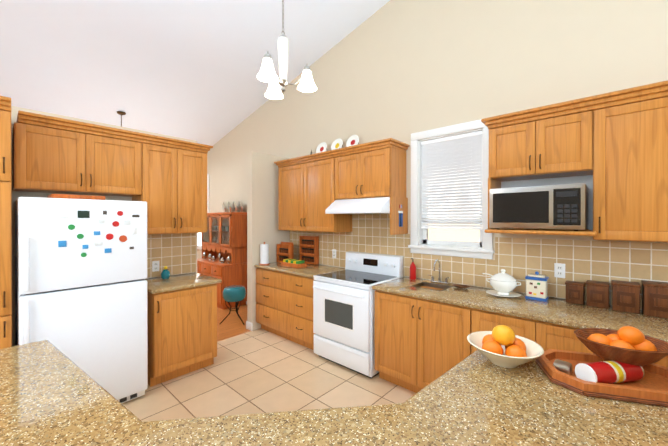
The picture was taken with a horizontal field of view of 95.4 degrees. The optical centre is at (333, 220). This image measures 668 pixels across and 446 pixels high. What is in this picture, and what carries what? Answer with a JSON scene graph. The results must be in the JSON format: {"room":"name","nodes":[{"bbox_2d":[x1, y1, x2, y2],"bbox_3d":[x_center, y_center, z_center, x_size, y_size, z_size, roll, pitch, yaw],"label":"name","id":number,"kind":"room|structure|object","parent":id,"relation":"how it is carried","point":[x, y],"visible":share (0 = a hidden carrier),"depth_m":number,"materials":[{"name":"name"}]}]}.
{"room":"kitchen","nodes":[
{"label":"kitchen","id":0,"kind":"room"},
{"bbox_2d":[11,106,289,346],"bbox_3d":[-2.755,0.296,2.478,0.120,2.470,6.050,0,0,42],"label":"wall","id":1,"kind":"structure","parent":0,"point":[262,198],"depth_m":4.23,"materials":[{"name":"paint"}]},
{"bbox_2d":[13,118,144,197],"bbox_3d":[-2.238,-0.504,2.702,0.337,0.528,0.840,0,0,42],"label":"upper cabinet","id":2,"kind":"object","parent":1,"relation":"attached to","point":[49,157],"depth_m":2.55,"materials":[{"name":"brown wood"}]},
{"bbox_2d":[132,138,208,233],"bbox_3d":[-1.761,-0.315,3.227,0.337,0.908,0.702,0,0,42],"label":"upper cabinet","id":3,"kind":"object","parent":1,"relation":"attached to","point":[165,178],"depth_m":3.12,"materials":[{"name":"brown wood"}]},
{"bbox_2d":[147,233,195,277],"bbox_3d":[-1.864,0.380,3.365,0.007,0.474,0.660,0,0,42],"label":"backsplash","id":4,"kind":"structure","parent":1,"relation":"attached to","point":[175,254],"depth_m":3.41,"materials":[{"name":"tile"}]},
{"bbox_2d":[152,261,158,271],"bbox_3d":[-1.925,0.498,3.286,0.008,0.114,0.070,0,0,42],"label":"outlet","id":5,"kind":"object","parent":4,"relation":"attached to","point":[155,265],"visible":1,"depth_m":3.28,"materials":[{"name":"white plastic"}]},
{"bbox_2d":[246,321,252,328],"bbox_3d":[-1.010,1.470,4.508,0.019,0.110,0.665,0,0,42],"label":"baseboard","id":6,"kind":"structure","parent":1,"relation":"attached to","point":[249,325],"depth_m":4.20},
{"bbox_2d":[0,0,389,145],"bbox_3d":[-1.785,-2.459,1.589,11.300,2.692,6.350,0,0,42],"label":"ceiling","id":7,"kind":"structure","parent":0,"point":[188,69],"depth_m":3.71,"materials":[{"name":"paint"}]},
{"bbox_2d":[117,111,125,126],"bbox_3d":[-3.299,-1.072,4.717,0.340,1.192,0.340,0,0,42],"label":"dining pendant light","id":8,"kind":"object","parent":7,"relation":"hanging from","point":[121,113],"visible":0.23,"depth_m":4.70,"materials":[{"name":"brown metal"}]},
{"bbox_2d":[257,0,316,99],"bbox_3d":[-0.398,-1.727,2.186,0.430,1.608,0.430,0,0,42],"label":"chandelier","id":9,"kind":"object","parent":7,"relation":"hanging from","point":[269,75],"visible":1,"depth_m":2.16,"materials":[{"name":"white glass"}]},
{"bbox_2d":[122,304,415,421],"bbox_3d":[-1.785,1.564,1.602,11.300,0.060,6.350,0,0,42],"label":"floor","id":10,"kind":"structure","parent":0,"point":[258,371],"depth_m":2.81,"materials":[{"name":"tile"}]},
{"bbox_2d":[0,96,11,348],"bbox_3d":[-2.661,0.358,1.982,0.681,2.350,0.760,0,0,42],"label":"pantry","id":11,"kind":"object","parent":10,"relation":"on","point":[5,237],"visible":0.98,"depth_m":2.04,"materials":[{"name":"brown wood"}]},
{"bbox_2d":[15,197,147,403],"bbox_3d":[-2.087,0.686,2.535,0.695,1.690,0.770,0,0,42],"label":"fridge","id":12,"kind":"object","parent":10,"relation":"on","point":[81,302],"visible":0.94,"depth_m":2.32,"materials":[{"name":"white metal"}]},
{"bbox_2d":[47,194,104,199],"bbox_3d":[-2.063,-0.177,2.436,0.300,0.034,0.320,0,0,42],"label":"tray","id":13,"kind":"object","parent":12,"relation":"on","point":[68,196],"visible":0.62,"depth_m":2.33,"materials":[{"name":"brown wood"}]},
{"bbox_2d":[147,284,216,386],"bbox_3d":[-1.630,1.094,3.142,0.652,0.870,0.600,0,0,42],"label":"base cabinet","id":14,"kind":"object","parent":10,"relation":"on","point":[182,331],"visible":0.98,"depth_m":2.91,"materials":[{"name":"brown wood"}]},
{"bbox_2d":[145,272,221,293],"bbox_3d":[-1.629,0.638,3.152,0.637,0.039,0.660,0,0,42],"label":"countertop","id":15,"kind":"structure","parent":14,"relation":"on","point":[155,285],"depth_m":3.06,"materials":[{"name":"stone"}]},
{"bbox_2d":[161,266,169,278],"bbox_3d":[-1.774,0.551,3.203,0.090,0.133,0.090,0,0,42],"label":"vase","id":16,"kind":"object","parent":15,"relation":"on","point":[165,273],"visible":1,"depth_m":3.18,"materials":[{"name":"ceramic"}]},
{"bbox_2d":[197,201,246,309],"bbox_3d":[-2.166,0.587,5.681,1.249,1.868,0.512,0,0,42],"label":"hutch","id":17,"kind":"object","parent":10,"relation":"on","point":[224,247],"visible":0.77,"depth_m":5.40,"materials":[{"name":"brown wood"}]},
{"bbox_2d":[220,285,245,324],"bbox_3d":[-1.480,1.263,4.508,0.380,0.527,0.371,0,0,42],"label":"stool","id":18,"kind":"object","parent":10,"relation":"on","point":[235,293],"visible":1,"depth_m":4.44,"materials":[{"name":"teal fabric"}]},
{"bbox_2d":[256,268,314,349],"bbox_3d":[-0.456,1.091,4.036,1.186,0.870,0.652,0,0,42],"label":"base cabinet","id":19,"kind":"object","parent":10,"relation":"on","point":[284,305],"visible":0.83,"depth_m":3.77,"materials":[{"name":"brown wood"}]},
{"bbox_2d":[254,262,344,277],"bbox_3d":[-0.448,0.636,4.036,1.196,0.039,0.637,0,0,42],"label":"countertop","id":20,"kind":"structure","parent":19,"relation":"on","point":[310,270],"depth_m":3.85,"materials":[{"name":"stone"}]},
{"bbox_2d":[259,242,269,264],"bbox_3d":[-0.967,0.460,4.225,0.140,0.310,0.140,0,0,42],"label":"paper towel","id":21,"kind":"object","parent":20,"relation":"on","point":[264,253],"visible":0.98,"depth_m":4.17,"materials":[{"name":"white paper"}]},
{"bbox_2d":[277,242,293,262],"bbox_3d":[-0.707,0.467,4.378,0.280,0.295,0.085,0,0,42],"label":"spice rack","id":22,"kind":"object","parent":20,"relation":"on","point":[285,250],"visible":0.83,"depth_m":4.38,"materials":[{"name":"brown wood"}]},
{"bbox_2d":[281,259,306,267],"bbox_3d":[-0.533,0.573,4.034,0.340,0.085,0.160,0,0,42],"label":"tray","id":23,"kind":"object","parent":20,"relation":"on","point":[293,263],"visible":1,"depth_m":3.96,"materials":[{"name":"brown wood"}]},
{"bbox_2d":[299,235,318,264],"bbox_3d":[-0.355,0.419,4.304,0.320,0.390,0.080,0,0,42],"label":"spice rack","id":24,"kind":"object","parent":20,"relation":"on","point":[308,249],"visible":0.98,"depth_m":4.28,"materials":[{"name":"brown wood"}]},
{"bbox_2d":[313,251,402,378],"bbox_3d":[0.247,0.961,3.339,0.765,1.134,0.702,0,0,42],"label":"stove","id":25,"kind":"object","parent":10,"relation":"on","point":[344,317],"visible":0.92,"depth_m":3.13,"materials":[{"name":"white metal"}]},
{"bbox_2d":[375,282,458,392],"bbox_3d":[0.936,1.095,2.796,0.942,0.870,0.617,0,0,42],"label":"base cabinet","id":26,"kind":"object","parent":10,"relation":"on","point":[420,344],"depth_m":2.62,"materials":[{"name":"brown wood"}]},
{"bbox_2d":[372,276,667,341],"bbox_3d":[1.655,0.642,2.127,2.935,0.039,0.637,0,0,42],"label":"countertop","id":27,"kind":"structure","parent":26,"relation":"on","point":[559,311],"depth_m":2.16,"materials":[{"name":"stone"}]},
{"bbox_2d":[410,258,415,279],"bbox_3d":[0.823,0.508,3.176,0.066,0.220,0.072,0,0,42],"label":"soap bottle","id":28,"kind":"object","parent":27,"relation":"on","point":[412,271],"visible":1,"depth_m":3.15,"materials":[{"name":"red plastic"}]},
{"bbox_2d":[412,282,451,290],"bbox_3d":[0.918,0.696,2.866,0.292,0.148,0.252,0,0,42],"label":"bar sink","id":29,"kind":"object","parent":27,"relation":"in","point":[432,286],"depth_m":2.95,"materials":[{"name":"metal"}]},
{"bbox_2d":[428,259,449,283],"bbox_3d":[1.007,0.500,2.963,0.226,0.237,0.150,0,0,42],"label":"bar faucet","id":30,"kind":"object","parent":27,"relation":"on","point":[439,279],"visible":1,"depth_m":2.99,"materials":[{"name":"silver metal"}]},
{"bbox_2d":[452,284,469,287],"bbox_3d":[1.169,0.612,2.800,0.156,0.015,0.109,0,0,42],"label":"dish","id":31,"kind":"object","parent":27,"relation":"on","point":[460,286],"visible":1,"depth_m":2.81,"materials":[{"name":"brown wood"}]},
{"bbox_2d":[482,269,520,296],"bbox_3d":[1.397,0.513,2.525,0.272,0.214,0.256,0,0,42],"label":"tureen","id":32,"kind":"object","parent":27,"relation":"on","point":[503,284],"visible":1,"depth_m":2.47,"materials":[{"name":"white ceramic"}]},
{"bbox_2d":[525,271,548,301],"bbox_3d":[1.599,0.512,2.395,0.140,0.216,0.120,0,0,42],"label":"cookie jar","id":33,"kind":"object","parent":27,"relation":"on","point":[536,285],"visible":1,"depth_m":2.36,"materials":[{"name":"beige ceramic"}]},
{"bbox_2d":[565,280,584,304],"bbox_3d":[1.821,0.545,2.298,0.113,0.152,0.115,0,0,42],"label":"canister","id":34,"kind":"object","parent":27,"relation":"on","point":[575,292],"visible":1,"depth_m":2.26,"materials":[{"name":"brown wood"}]},
{"bbox_2d":[586,280,609,308],"bbox_3d":[1.912,0.535,2.205,0.128,0.171,0.130,0,0,42],"label":"canister","id":35,"kind":"object","parent":27,"relation":"on","point":[597,293],"visible":1,"depth_m":2.16,"materials":[{"name":"brown wood"}]},
{"bbox_2d":[611,280,640,313],"bbox_3d":[2.014,0.526,2.102,0.143,0.190,0.145,0,0,42],"label":"canister","id":36,"kind":"object","parent":27,"relation":"on","point":[625,296],"visible":1,"depth_m":2.05,"materials":[{"name":"brown wood"}]},
{"bbox_2d":[641,280,667,318],"bbox_3d":[2.128,0.517,1.988,0.158,0.210,0.160,0,0,42],"label":"canister","id":37,"kind":"object","parent":27,"relation":"on","point":[654,298],"visible":1,"depth_m":1.95,"materials":[{"name":"brown wood"}]},
{"bbox_2d":[459,306,522,361],"bbox_3d":[1.389,1.096,2.383,0.532,0.870,0.617,0,0,42],"label":"base cabinet","id":38,"kind":"object","parent":10,"relation":"on","point":[471,320],"depth_m":2.26,"materials":[{"name":"brown wood"}]},
{"bbox_2d":[523,318,592,352],"bbox_3d":[1.695,1.097,2.106,0.532,0.870,0.617,0,0,42],"label":"base cabinet","id":39,"kind":"object","parent":10,"relation":"on","point":[548,335],"depth_m":1.96,"materials":[{"name":"brown wood"}]},
{"bbox_2d":[654,356,667,366],"bbox_3d":[1.996,1.098,1.832,0.532,0.870,0.617,0,0,42],"label":"base cabinet","id":40,"kind":"object","parent":10,"relation":"on","point":[663,362],"depth_m":1.63,"materials":[{"name":"brown wood"}]},
{"bbox_3d":[0.047,1.102,0.586,3.651,0.870,2.760,0,0,42],"label":"kitchen island","id":41,"kind":"object","parent":10,"relation":"on","visible":0},
{"bbox_2d":[0,340,667,445],"bbox_3d":[0.046,0.731,0.603,3.750,0.214,2.838,0,0,42],"label":"island countertop","id":42,"kind":"structure","parent":41,"relation":"on","point":[51,394],"depth_m":0.96,"materials":[{"name":"stone"}]},
{"bbox_2d":[467,325,543,367],"bbox_3d":[0.744,0.543,1.335,0.294,0.161,0.294,0,0,42],"label":"fruit bowl","id":43,"kind":"object","parent":42,"relation":"on","point":[504,346],"visible":1,"depth_m":1.30,"materials":[{"name":"beige ceramic"}]},
{"bbox_2d":[535,326,667,406],"bbox_3d":[1.081,0.522,1.185,0.467,0.205,0.317,0,0,16],"label":"tray","id":44,"kind":"object","parent":42,"relation":"on","point":[619,365],"visible":1,"depth_m":1.14,"materials":[{"name":"brown wood"}]},
{"bbox_2d":[574,326,667,366],"bbox_3d":[1.138,0.515,1.204,0.294,0.192,0.254,0,0,42],"label":"fruit bowl","id":45,"kind":"object","parent":44,"relation":"on","point":[627,346],"depth_m":1.17,"materials":[{"name":"wood"}]},
{"bbox_2d":[197,0,667,309],"bbox_3d":[0.299,-1.093,3.889,11.300,5.239,0.150,0,0,42],"label":"wall","id":46,"kind":"structure","parent":0,"point":[401,70],"depth_m":3.03,"materials":[{"name":"paint"}]},
{"bbox_2d":[197,174,208,249],"bbox_3d":[-3.076,-0.168,6.832,1.110,1.630,0.028,0,0,42],"label":"dining room window","id":47,"kind":"structure","parent":46,"relation":"in","point":[199,245],"depth_m":6.46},
{"bbox_2d":[274,138,409,234],"bbox_3d":[-0.015,-0.338,3.813,1.920,0.970,0.381,0,0,42],"label":"upper cabinet","id":48,"kind":"object","parent":46,"relation":"attached to","point":[312,188],"visible":0.98,"depth_m":3.59,"materials":[{"name":"brown wood"}]},
{"bbox_2d":[316,142,326,152],"bbox_3d":[-0.145,-0.923,3.995,0.190,0.198,0.154,0,0,42],"label":"decorative plate","id":49,"kind":"object","parent":48,"relation":"on","point":[322,147],"depth_m":3.99,"materials":[{"name":"white ceramic"}]},
{"bbox_2d":[331,138,342,149],"bbox_3d":[0.055,-0.923,3.814,0.190,0.198,0.154,0,0,42],"label":"decorative plate","id":50,"kind":"object","parent":48,"relation":"on","point":[338,143],"depth_m":3.81,"materials":[{"name":"white ceramic"}]},
{"bbox_2d":[346,135,358,146],"bbox_3d":[0.240,-0.922,3.646,0.190,0.198,0.154,0,0,42],"label":"decorative plate","id":51,"kind":"object","parent":48,"relation":"on","point":[352,140],"depth_m":3.64,"materials":[{"name":"white ceramic"}]},
{"bbox_2d":[398,205,402,226],"bbox_3d":[0.703,-0.046,3.200,0.010,0.230,0.090,0,0,42],"label":"magnet","id":52,"kind":"object","parent":48,"relation":"attached to","point":[400,218],"visible":0.98,"depth_m":3.19,"materials":[{"name":"plastic"}]},
{"bbox_2d":[325,197,389,213],"bbox_3d":[0.346,-0.153,3.408,0.754,0.169,0.497,0,0,42],"label":"range hood","id":53,"kind":"object","parent":46,"relation":"attached to","point":[379,205],"visible":0.77,"depth_m":3.21,"materials":[{"name":"white metal"}]},
{"bbox_2d":[408,119,494,258],"bbox_3d":[1.173,-0.288,3.062,0.840,1.285,0.198,0,0,42],"label":"kitchen window","id":54,"kind":"structure","parent":46,"relation":"in","point":[449,190],"depth_m":3.05,"materials":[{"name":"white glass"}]},
{"bbox_2d":[290,214,667,308],"bbox_3d":[1.139,0.275,3.023,4.906,0.687,0.007,0,0,42],"label":"backsplash","id":55,"kind":"structure","parent":46,"relation":"attached to","point":[519,259],"depth_m":2.61,"materials":[{"name":"tile"}]},
{"bbox_2d":[332,249,335,257],"bbox_3d":[0.003,0.446,4.044,0.070,0.114,0.008,0,0,42],"label":"outlet","id":56,"kind":"object","parent":55,"relation":"attached to","point":[333,253],"visible":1,"depth_m":4.04,"materials":[{"name":"white plastic"}]},
{"bbox_2d":[554,263,564,277],"bbox_3d":[1.795,0.401,2.417,0.070,0.114,0.008,0,0,42],"label":"outlet","id":57,"kind":"object","parent":55,"relation":"attached to","point":[559,270],"visible":1,"depth_m":2.42,"materials":[{"name":"white plastic"}]},
{"bbox_2d":[481,80,667,241],"bbox_3d":[1.876,-0.343,2.058,1.560,0.950,0.437,0,0,42],"label":"upper cabinet","id":58,"kind":"object","parent":46,"relation":"attached to","point":[610,150],"visible":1,"depth_m":2.00,"materials":[{"name":"brown wood"}]},
{"bbox_2d":[489,183,588,230],"bbox_3d":[1.561,-0.086,2.329,0.580,0.316,0.426,0,0,42],"label":"microwave","id":59,"kind":"object","parent":58,"relation":"in","point":[561,207],"visible":1,"depth_m":2.14,"materials":[{"name":"metal"}]}
]}

